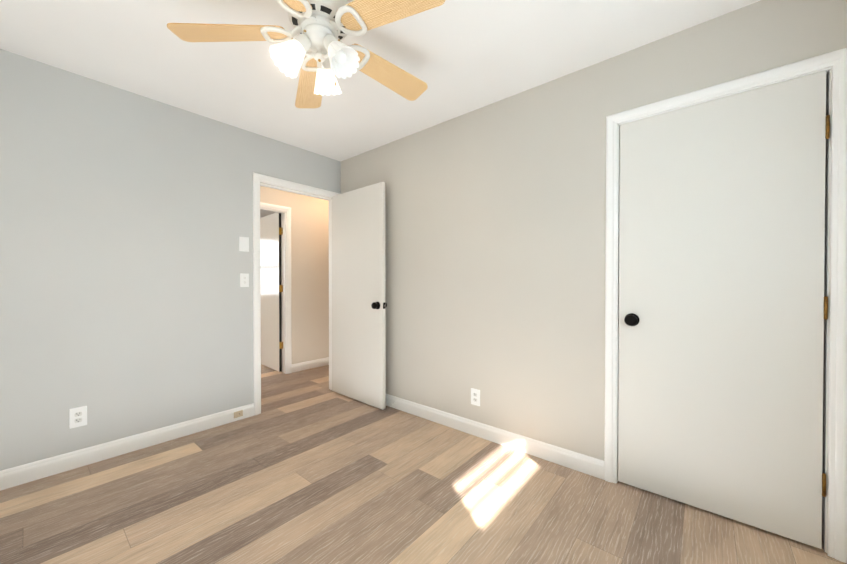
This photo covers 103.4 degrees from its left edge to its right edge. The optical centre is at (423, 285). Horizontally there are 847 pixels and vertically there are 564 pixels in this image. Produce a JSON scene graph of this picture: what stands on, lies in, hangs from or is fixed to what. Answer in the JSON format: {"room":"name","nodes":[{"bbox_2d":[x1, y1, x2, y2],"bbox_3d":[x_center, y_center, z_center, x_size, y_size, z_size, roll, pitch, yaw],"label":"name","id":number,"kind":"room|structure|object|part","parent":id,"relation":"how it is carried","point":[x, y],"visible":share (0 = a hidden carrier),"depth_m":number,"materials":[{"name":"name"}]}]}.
{"room":"empty bedroom","nodes":[
{"label":"empty bedroom","id":0,"kind":"room"},
{"bbox_2d":[0,49,340,470],"bbox_3d":[-1.230,-0.097,3.263,0.115,2.440,4.935,0,1,40],"label":"wall","id":1,"kind":"structure","parent":0,"point":[126,299],"depth_m":2.22,"materials":[{"name":"paint"}]},
{"bbox_2d":[69,406,86,428],"bbox_3d":[-2.149,0.822,2.082,0.008,0.122,0.078,0,1,40],"label":"outlet","id":2,"kind":"object","parent":1,"relation":"attached to","point":[77,416],"visible":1,"depth_m":2.08,"materials":[{"name":"white plastic"}]},
{"bbox_2d":[0,403,253,490],"bbox_3d":[-2.072,1.080,2.173,0.013,0.105,1.880,0,1,40],"label":"baseboard","id":3,"kind":"structure","parent":1,"relation":"attached to","point":[61,463],"depth_m":2.19,"materials":[{"name":"white wood"}]},
{"bbox_2d":[234,410,242,417],"bbox_3d":[-1.542,1.075,2.787,0.007,0.050,0.070,0,1,40],"label":"outlet","id":4,"kind":"object","parent":3,"relation":"attached to","point":[238,414],"visible":1,"depth_m":2.79,"materials":[{"name":"beige plastic"}]},
{"bbox_2d":[239,237,248,251],"bbox_3d":[-1.516,-0.345,2.827,0.007,0.122,0.078,0,1,40],"label":"switch plate","id":5,"kind":"object","parent":1,"relation":"attached to","point":[244,244],"visible":1,"depth_m":2.83,"materials":[{"name":"white plastic"}]},
{"bbox_2d":[240,273,248,286],"bbox_3d":[-1.513,-0.041,2.829,0.012,0.114,0.070,0,1,40],"label":"switch plate","id":6,"kind":"object","parent":1,"relation":"attached to","point":[244,280],"visible":1,"depth_m":2.83,"materials":[{"name":"white plastic"}]},
{"bbox_2d":[253,172,339,414],"bbox_3d":[-1.219,0.075,3.264,0.132,2.095,0.900,0,1,40],"label":"door frame","id":7,"kind":"structure","parent":1,"relation":"attached to","point":[257,178],"depth_m":2.92,"materials":[{"name":"white wood"}]},
{"bbox_2d":[331,182,386,409],"bbox_3d":[-0.652,0.095,3.253,0.820,2.032,0.156,0,1,42],"label":"bedroom door","id":8,"kind":"structure","parent":7,"relation":"attached to","point":[359,304],"depth_m":3.19,"materials":[{"name":"white paint"}]},
{"bbox_2d":[260,186,328,363],"bbox_3d":[-1.989,-0.103,3.976,0.115,2.440,4.820,0,1,40],"label":"wall","id":9,"kind":"structure","parent":0,"point":[310,275],"depth_m":4.43,"materials":[{"name":"paint"}]},
{"bbox_2d":[260,213,281,371],"bbox_3d":[-2.108,0.084,4.526,0.799,2.032,0.156,0,1,43],"label":"hall door","id":10,"kind":"structure","parent":9,"relation":"in","point":[271,285],"depth_m":4.40,"materials":[{"name":"white paint"}]},
{"bbox_2d":[260,202,291,373],"bbox_3d":[-2.012,0.070,3.937,0.132,2.095,0.900,0,1,40],"label":"door frame","id":11,"kind":"structure","parent":9,"relation":"attached to","point":[287,210],"depth_m":4.21,"materials":[{"name":"white wood"}]},
{"bbox_2d":[292,357,328,372],"bbox_3d":[-1.034,1.056,5.021,0.013,0.105,2.005,0,1,40],"label":"baseboard","id":12,"kind":"structure","parent":9,"relation":"attached to","point":[311,364],"depth_m":4.45,"materials":[{"name":"white wood"}]},
{"bbox_2d":[0,0,760,217],"bbox_3d":[-1.417,-1.369,3.484,8.130,0.100,5.050,0,1,40],"label":"ceiling","id":13,"kind":"structure","parent":0,"point":[460,57],"depth_m":1.88,"materials":[{"name":"paint"}]},
{"bbox_2d":[167,0,444,107],"bbox_3d":[-0.448,-1.117,1.546,1.206,0.370,1.201,0,1,40],"label":"ceiling fan","id":14,"kind":"object","parent":13,"relation":"hanging from","point":[323,28],"visible":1,"depth_m":1.49,"materials":[{"name":"white"}]},
{"bbox_3d":[-0.600,-1.010,1.473,0.135,0.156,0.151,0,1,40],"label":"lamp shade","id":15,"kind":"part","parent":14,"relation":"part of","materials":[{"name":"white glass"}]},
{"bbox_3d":[-0.579,-1.030,1.482,0.054,0.086,0.072,0,1,40],"label":"bulb","id":16,"kind":"part","parent":14,"relation":"part of","materials":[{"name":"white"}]},
{"bbox_3d":[-0.486,-1.012,1.686,0.140,0.156,0.143,0,1,40],"label":"lamp shade","id":17,"kind":"part","parent":14,"relation":"part of","materials":[{"name":"white glass"}]},
{"bbox_3d":[-0.377,-1.030,1.489,0.073,0.086,0.053,0,1,40],"label":"bulb","id":18,"kind":"part","parent":14,"relation":"part of","materials":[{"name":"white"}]},
{"bbox_3d":[-0.357,-1.010,1.481,0.152,0.156,0.137,0,1,40],"label":"lamp shade","id":19,"kind":"part","parent":14,"relation":"part of","materials":[{"name":"white glass"}]},
{"bbox_2d":[0,364,846,563],"bbox_3d":[-1.417,1.171,3.505,8.130,0.100,5.050,0,1,40],"label":"floor","id":20,"kind":"structure","parent":0,"point":[308,466],"depth_m":1.72,"materials":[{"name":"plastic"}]},
{"bbox_2d":[341,0,846,460],"bbox_3d":[0.529,-0.090,2.469,3.600,2.440,0.115,0,1,40],"label":"wall","id":21,"kind":"structure","parent":0,"point":[495,218],"depth_m":2.25,"materials":[{"name":"paint"}]},
{"bbox_2d":[471,388,479,405],"bbox_3d":[0.390,0.842,2.513,0.078,0.122,0.008,0,1,40],"label":"outlet","id":22,"kind":"object","parent":21,"relation":"attached to","point":[475,396],"visible":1,"depth_m":2.51,"materials":[{"name":"white plastic"}]},
{"bbox_2d":[386,394,603,479],"bbox_3d":[0.078,1.075,2.763,2.543,0.105,0.030,0,1,40],"label":"baseboard","id":23,"kind":"structure","parent":21,"relation":"attached to","point":[583,463],"depth_m":2.34,"materials":[{"name":"white wood"}]},
{"bbox_2d":[618,70,829,548],"bbox_3d":[1.401,0.108,1.649,0.774,2.032,0.096,0,1,40],"label":"closet door","id":24,"kind":"structure","parent":21,"relation":"in","point":[723,307],"depth_m":1.61,"materials":[{"name":"white paint"}]},
{"bbox_2d":[604,48,846,562],"bbox_3d":[1.443,0.111,1.702,0.792,2.050,0.115,0,1,40],"label":"door frame","id":25,"kind":"structure","parent":21,"relation":"attached to","point":[826,293],"depth_m":1.43,"materials":[{"name":"white wood"}]}
]}

